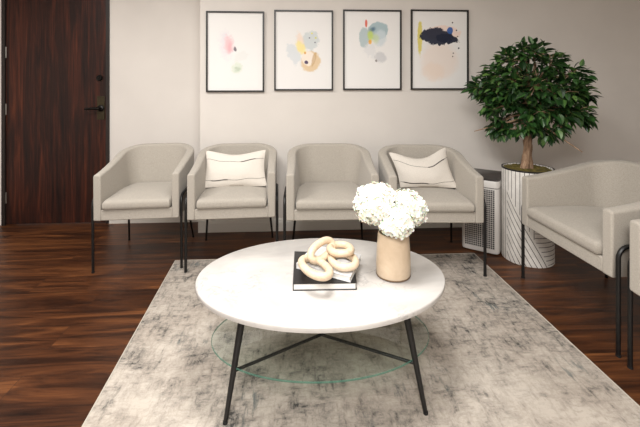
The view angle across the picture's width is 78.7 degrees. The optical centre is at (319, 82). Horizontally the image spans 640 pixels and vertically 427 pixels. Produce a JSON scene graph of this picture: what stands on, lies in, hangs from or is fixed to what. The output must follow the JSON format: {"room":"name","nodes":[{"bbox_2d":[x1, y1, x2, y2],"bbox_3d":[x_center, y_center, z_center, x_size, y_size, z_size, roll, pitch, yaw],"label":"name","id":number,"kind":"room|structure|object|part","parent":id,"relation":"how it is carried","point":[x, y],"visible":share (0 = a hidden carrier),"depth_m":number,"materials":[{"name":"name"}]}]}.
{"room":"waiting room","nodes":[
{"label":"waiting room","id":0,"kind":"room"},
{"bbox_2d":[0,0,199,224],"bbox_3d":[-2.386,0.000,3.693,2.647,2.600,0.200,0,0,-3],"label":"wall","id":1,"kind":"structure","parent":0,"point":[155,44],"depth_m":3.64,"materials":[{"name":"paint"}]},
{"bbox_2d":[5,0,105,223],"bbox_3d":[-2.428,0.242,3.581,0.895,2.100,0.114,0,0,-3],"label":"door","id":2,"kind":"structure","parent":1,"relation":"in","point":[55,50],"depth_m":3.59,"materials":[{"name":"brown wood"}]},
{"bbox_3d":[-2.072,0.234,3.575,0.155,0.060,0.062,0,0,-3],"label":"handle","id":3,"kind":"part","parent":2,"relation":"part of","materials":[{"name":"brown metal"}]},
{"bbox_3d":[-2.029,0.230,3.612,0.068,0.216,0.008,0,0,-3],"label":"escutcheon plate","id":4,"kind":"part","parent":2,"relation":"part of","materials":[{"name":"gold metal"}]},
{"bbox_2d":[1,0,109,225],"bbox_3d":[-2.429,0.230,3.639,0.955,2.140,0.122,0,0,-3],"label":"trim","id":5,"kind":"structure","parent":1,"relation":"attached to","point":[3,2],"depth_m":3.55,"materials":[{"name":"black wood"}]},
{"bbox_2d":[109,211,197,223],"bbox_3d":[-1.511,1.246,3.634,0.877,0.108,0.014,0,0,-3],"label":"baseboard","id":6,"kind":"structure","parent":1,"relation":"attached to","point":[157,220],"depth_m":3.62,"materials":[{"name":"white paint"}]},
{"bbox_2d":[0,222,639,426],"bbox_3d":[-0.059,1.350,0.608,6.950,0.100,6.620,0,0,-3],"label":"floor","id":7,"kind":"structure","parent":0,"point":[65,327],"depth_m":2.35,"materials":[{"name":"brown wood"}]},
{"bbox_2d":[91,143,193,272],"bbox_3d":[-1.295,0.902,2.990,0.607,0.791,0.644,0,0,-6],"label":"armchair","id":8,"kind":"object","parent":7,"relation":"on","point":[147,180],"visible":0.94,"depth_m":2.84,"materials":[{"name":"fabric"}]},
{"bbox_3d":[-1.560,1.035,2.810,0.039,0.520,0.299,0,0,-6],"label":"leg","id":9,"kind":"part","parent":8,"relation":"part of","materials":[{"name":"black metal"}]},
{"bbox_3d":[-1.556,1.117,3.179,0.019,0.360,0.116,0,0,-21],"label":"leg","id":10,"kind":"part","parent":8,"relation":"part of","materials":[{"name":"black metal"}]},
{"bbox_3d":[-1.289,0.904,2.932,0.472,0.073,0.496,0,0,-6],"label":"seat","id":11,"kind":"part","parent":8,"relation":"part of","materials":[{"name":"fabric"}]},
{"bbox_2d":[102,182,171,209],"bbox_3d":[-1.289,0.826,2.927,0.456,0.083,0.517,0,0,-6],"label":"seat cushion","id":12,"kind":"object","parent":8,"relation":"on","point":[126,195],"depth_m":2.73,"materials":[{"name":"fabric"}]},
{"bbox_3d":[-0.997,1.032,2.871,0.039,0.520,0.299,0,0,-6],"label":"leg","id":13,"kind":"part","parent":8,"relation":"part of","materials":[{"name":"black metal"}]},
{"bbox_3d":[-1.079,1.114,3.231,0.019,0.360,0.117,0,0,11],"label":"leg","id":14,"kind":"part","parent":8,"relation":"part of","materials":[{"name":"black metal"}]},
{"bbox_2d":[82,253,639,426],"bbox_3d":[0.181,1.296,1.287,2.302,0.008,3.258,0,0,-3],"label":"area rug","id":15,"kind":"object","parent":7,"relation":"on","point":[490,358],"visible":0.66,"depth_m":1.74,"materials":[{"name":"beige carpet"}]},
{"bbox_2d":[184,143,277,272],"bbox_3d":[-0.641,0.901,2.993,0.642,0.791,0.644,0,-1,-6],"label":"armchair","id":16,"kind":"object","parent":15,"relation":"on","point":[227,202],"visible":0.83,"depth_m":2.72,"materials":[{"name":"beige fabric"}]},
{"bbox_3d":[-0.923,1.031,2.810,0.041,0.520,0.299,0,-1,-6],"label":"leg","id":17,"kind":"part","parent":16,"relation":"part of","materials":[{"name":"black metal"}]},
{"bbox_3d":[-0.917,1.117,3.178,0.021,0.361,0.114,0,0,-24],"label":"leg","id":18,"kind":"part","parent":16,"relation":"part of","materials":[{"name":"black metal"}]},
{"bbox_2d":[196,186,266,208],"bbox_3d":[-0.635,0.824,2.930,0.482,0.083,0.517,0,-1,-6],"label":"seat cushion","id":19,"kind":"object","parent":16,"relation":"on","point":[227,197],"depth_m":2.71,"materials":[{"name":"fabric"}]},
{"bbox_3d":[-0.635,0.902,2.935,0.500,0.073,0.496,0,-1,-6],"label":"seat","id":20,"kind":"part","parent":16,"relation":"part of","materials":[{"name":"fabric"}]},
{"bbox_2d":[205,150,265,187],"bbox_3d":[-0.651,0.660,3.013,0.487,0.264,0.132,0,0,-3],"label":"throw pillow","id":21,"kind":"object","parent":16,"relation":"on","point":[222,170],"visible":1,"depth_m":2.98,"materials":[{"name":"fabric"}]},
{"bbox_3d":[-0.412,1.117,3.233,0.021,0.361,0.114,0,0,11],"label":"leg","id":22,"kind":"part","parent":16,"relation":"part of","materials":[{"name":"black metal"}]},
{"bbox_3d":[-0.328,1.031,2.874,0.041,0.520,0.299,0,-1,-6],"label":"leg","id":23,"kind":"part","parent":16,"relation":"part of","materials":[{"name":"black metal"}]},
{"bbox_2d":[195,238,444,424],"bbox_3d":[0.005,1.072,1.748,1.094,0.444,0.784,0,0,-3],"label":"coffee table","id":24,"kind":"object","parent":15,"relation":"on","point":[252,286],"visible":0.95,"depth_m":1.56,"materials":[{"name":"white stone"}]},
{"bbox_3d":[-0.328,1.081,1.541,0.031,0.423,0.148,0,0,23],"label":"leg","id":25,"kind":"part","parent":24,"relation":"part of","materials":[{"name":"black metal"}]},
{"bbox_2d":[211,316,428,383],"bbox_3d":[0.005,1.116,1.748,0.964,0.008,0.592,0,0,-3],"label":"glass shelf","id":26,"kind":"object","parent":24,"relation":"attached to","point":[414,361],"depth_m":1.58,"materials":[{"name":"clear glass"}]},
{"bbox_2d":[293,251,356,290],"bbox_3d":[0.022,0.835,1.752,0.284,0.029,0.315,0,0,-3],"label":"book","id":27,"kind":"object","parent":24,"relation":"on","point":[301,282],"visible":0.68,"depth_m":1.60,"materials":[{"name":"black paper"}]},
{"bbox_2d":[296,246,360,282],"bbox_3d":[0.049,0.807,1.758,0.277,0.024,0.217,0,0,26],"label":"book","id":28,"kind":"object","parent":27,"relation":"on","point":[344,276],"visible":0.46,"depth_m":1.68,"materials":[{"name":"grey paper"}]},
{"bbox_2d":[298,236,358,280],"bbox_3d":[0.044,0.748,1.679,0.292,0.090,0.229,0,0,-35],"label":"sculpture","id":29,"kind":"object","parent":28,"relation":"on","point":[334,249],"visible":1,"depth_m":1.68,"materials":[{"name":"beige ceramic"}]},
{"bbox_2d":[376,229,410,281],"bbox_3d":[0.325,0.754,1.729,0.152,0.190,0.152,0,0,-3],"label":"vase","id":30,"kind":"object","parent":24,"relation":"on","point":[393,258],"visible":0.8,"depth_m":1.67,"materials":[{"name":"ceramic"}]},
{"bbox_2d":[353,181,401,236],"bbox_3d":[0.252,0.629,1.730,0.216,0.381,0.215,0,0,-3],"label":"hydrangea","id":31,"kind":"object","parent":30,"relation":"in","point":[373,202],"visible":0.86,"depth_m":1.67,"materials":[{"name":"white plant"}]},
{"bbox_2d":[378,206,414,239],"bbox_3d":[0.325,0.670,1.669,0.160,0.299,0.171,0,0,-3],"label":"hydrangea","id":32,"kind":"object","parent":30,"relation":"in","point":[400,225],"visible":0.77,"depth_m":1.62,"materials":[{"name":"white plant"}]},
{"bbox_2d":[394,188,428,226],"bbox_3d":[0.381,0.648,1.746,0.190,0.344,0.191,0,0,-3],"label":"hydrangea","id":33,"kind":"object","parent":30,"relation":"in","point":[412,202],"visible":0.59,"depth_m":1.69,"materials":[{"name":"white plant"}]},
{"bbox_3d":[0.373,1.081,1.580,0.031,0.423,0.150,0,0,-31],"label":"leg","id":34,"kind":"part","parent":24,"relation":"part of","materials":[{"name":"black metal"}]},
{"bbox_2d":[283,143,378,240],"bbox_3d":[0.076,0.901,2.975,0.680,0.791,0.670,0,-1,-2],"label":"armchair","id":35,"kind":"object","parent":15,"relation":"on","point":[323,180],"visible":0.71,"depth_m":2.96,"materials":[{"name":"beige fabric"}]},
{"bbox_3d":[-0.235,1.031,2.806,0.044,0.520,0.311,0,-1,-2],"label":"leg","id":36,"kind":"part","parent":35,"relation":"part of","materials":[{"name":"black metal"}]},
{"bbox_3d":[-0.202,1.117,3.188,0.022,0.361,0.118,0,0,-20],"label":"leg","id":37,"kind":"part","parent":35,"relation":"part of","materials":[{"name":"black metal"}]},
{"bbox_3d":[0.078,0.903,2.915,0.530,0.073,0.516,0,-1,-2],"label":"seat","id":38,"kind":"part","parent":35,"relation":"part of","materials":[{"name":"fabric"}]},
{"bbox_2d":[296,182,359,209],"bbox_3d":[0.078,0.824,2.910,0.511,0.083,0.538,0,-1,-2],"label":"seat cushion","id":39,"kind":"object","parent":35,"relation":"on","point":[309,195],"depth_m":2.74,"materials":[{"name":"fabric"}]},
{"bbox_3d":[0.336,1.117,3.209,0.022,0.361,0.118,0,0,16],"label":"leg","id":40,"kind":"part","parent":35,"relation":"part of","materials":[{"name":"black metal"}]},
{"bbox_2d":[378,144,486,276],"bbox_3d":[0.783,0.901,2.921,0.677,0.791,0.663,0,-1,1],"label":"armchair","id":41,"kind":"object","parent":15,"relation":"on","point":[465,203],"visible":0.63,"depth_m":2.71,"materials":[{"name":"beige fabric"}]},
{"bbox_2d":[389,148,455,187],"bbox_3d":[0.777,0.649,2.992,0.505,0.278,0.173,0,0,-3],"label":"throw pillow","id":42,"kind":"object","parent":41,"relation":"on","point":[433,170],"visible":1,"depth_m":2.94,"materials":[{"name":"fabric"}]},
{"bbox_2d":[397,184,474,211],"bbox_3d":[0.782,0.824,2.857,0.508,0.083,0.532,0,-1,1],"label":"seat cushion","id":43,"kind":"object","parent":41,"relation":"on","point":[437,199],"depth_m":2.67,"materials":[{"name":"fabric"}]},
{"bbox_3d":[0.782,0.902,2.861,0.528,0.073,0.511,0,-1,1],"label":"seat","id":44,"kind":"part","parent":41,"relation":"part of","materials":[{"name":"fabric"}]},
{"bbox_3d":[1.054,1.117,3.138,0.021,0.361,0.117,0,0,19],"label":"leg","id":45,"kind":"part","parent":41,"relation":"part of","materials":[{"name":"black metal"}]},
{"bbox_3d":[1.096,1.031,2.761,0.044,0.520,0.308,0,-1,1],"label":"leg","id":46,"kind":"part","parent":41,"relation":"part of","materials":[{"name":"black metal"}]},
{"bbox_2d":[462,168,500,253],"bbox_3d":[1.316,1.012,3.127,0.275,0.575,0.333,0,0,34],"label":"air purifier","id":47,"kind":"object","parent":7,"relation":"on","point":[472,233],"visible":0.59,"depth_m":2.96,"materials":[{"name":"white plastic"}]},
{"bbox_2d":[465,189,494,249],"bbox_3d":[1.223,1.032,2.991,0.215,0.445,0.004,0,0,34],"label":"grille","id":48,"kind":"object","parent":47,"relation":"attached to","point":[473,231],"depth_m":2.96,"materials":[{"name":"grey metal"}]},
{"bbox_3d":[1.317,0.734,3.128,0.273,0.018,0.328,0,0,34],"label":"panel","id":49,"kind":"part","parent":47,"relation":"part of","materials":[{"name":"grey plastic"}]},
{"bbox_2d":[460,36,601,267],"bbox_3d":[1.544,0.483,2.871,0.886,1.634,0.803,0,0,-3],"label":"ficus tree","id":50,"kind":"object","parent":7,"relation":"on","point":[536,104],"visible":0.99,"depth_m":2.77,"materials":[{"name":"green plant"}]},
{"bbox_3d":[1.545,0.964,2.906,0.352,0.672,0.352,0,0,28],"label":"planter","id":51,"kind":"part","parent":50,"relation":"part of","materials":[{"name":"white ceramic"}]},
{"bbox_2d":[521,160,639,357],"bbox_3d":[1.677,0.897,2.254,0.644,0.807,0.780,0,0,-5],"label":"armchair","id":52,"kind":"object","parent":7,"relation":"on","point":[587,209],"visible":0.97,"depth_m":2.39,"materials":[{"name":"beige fabric"}]},
{"bbox_3d":[1.497,1.031,2.604,0.299,0.530,0.050,0,0,-5],"label":"leg","id":53,"kind":"part","parent":52,"relation":"part of","materials":[{"name":"black metal"}]},
{"bbox_2d":[527,206,603,254],"bbox_3d":[1.613,0.819,2.249,0.517,0.085,0.586,0,0,-5],"label":"seat cushion","id":54,"kind":"object","parent":52,"relation":"on","point":[581,226],"depth_m":2.23,"materials":[{"name":"fabric"}]},
{"bbox_3d":[1.619,0.899,2.249,0.496,0.074,0.608,0,0,-5],"label":"seat","id":55,"kind":"part","parent":52,"relation":"part of","materials":[{"name":"fabric"}]},
{"bbox_3d":[1.557,1.031,1.879,0.299,0.530,0.050,0,0,-5],"label":"leg","id":56,"kind":"part","parent":52,"relation":"part of","materials":[{"name":"black metal"}]},
{"bbox_2d":[627,219,639,369],"bbox_3d":[1.726,0.897,1.419,0.644,0.807,0.780,0,0,-3],"label":"armchair","id":57,"kind":"object","parent":7,"relation":"on","point":[633,266],"visible":1,"depth_m":1.75,"materials":[{"name":"beige fabric"}]},
{"bbox_3d":[1.555,1.031,1.773,0.299,0.530,0.050,0,0,-3],"label":"leg","id":58,"kind":"part","parent":57,"relation":"part of","materials":[{"name":"black metal"}]},
{"bbox_2d":[200,0,639,219],"bbox_3d":[1.091,0.000,3.752,4.303,2.600,0.470,0,0,-3],"label":"wall","id":59,"kind":"structure","parent":0,"point":[605,34],"depth_m":3.52,"materials":[{"name":"paint"}]},
{"bbox_2d":[206,11,263,91],"bbox_3d":[-0.739,-0.274,3.402,0.501,0.703,0.022,0,0,-3],"label":"framed print","id":60,"kind":"object","parent":59,"relation":"attached to","point":[234,39],"visible":1,"depth_m":3.40,"materials":[{"name":"black"}]},
{"bbox_2d":[274,10,332,90],"bbox_3d":[-0.143,-0.287,3.435,0.518,0.707,0.022,0,0,-3],"label":"framed print","id":61,"kind":"object","parent":59,"relation":"attached to","point":[303,39],"visible":1,"depth_m":3.44,"materials":[{"name":"black"}]},
{"bbox_2d":[198,218,461,232],"bbox_3d":[1.047,1.246,3.507,4.217,0.108,0.014,0,0,-3],"label":"baseboard","id":62,"kind":"structure","parent":59,"relation":"attached to","point":[220,225],"depth_m":3.42,"materials":[{"name":"white paint"}]},
{"bbox_2d":[343,9,401,89],"bbox_3d":[0.466,-0.294,3.469,0.523,0.712,0.022,0,0,-3],"label":"framed print","id":63,"kind":"object","parent":59,"relation":"attached to","point":[372,39],"visible":1,"depth_m":3.47,"materials":[{"name":"black"}]},
{"bbox_2d":[410,9,468,89],"bbox_3d":[1.075,-0.298,3.503,0.526,0.717,0.022,0,0,-3],"label":"framed print","id":64,"kind":"object","parent":59,"relation":"attached to","point":[439,39],"visible":0.94,"depth_m":3.50,"materials":[{"name":"black"}]}
]}

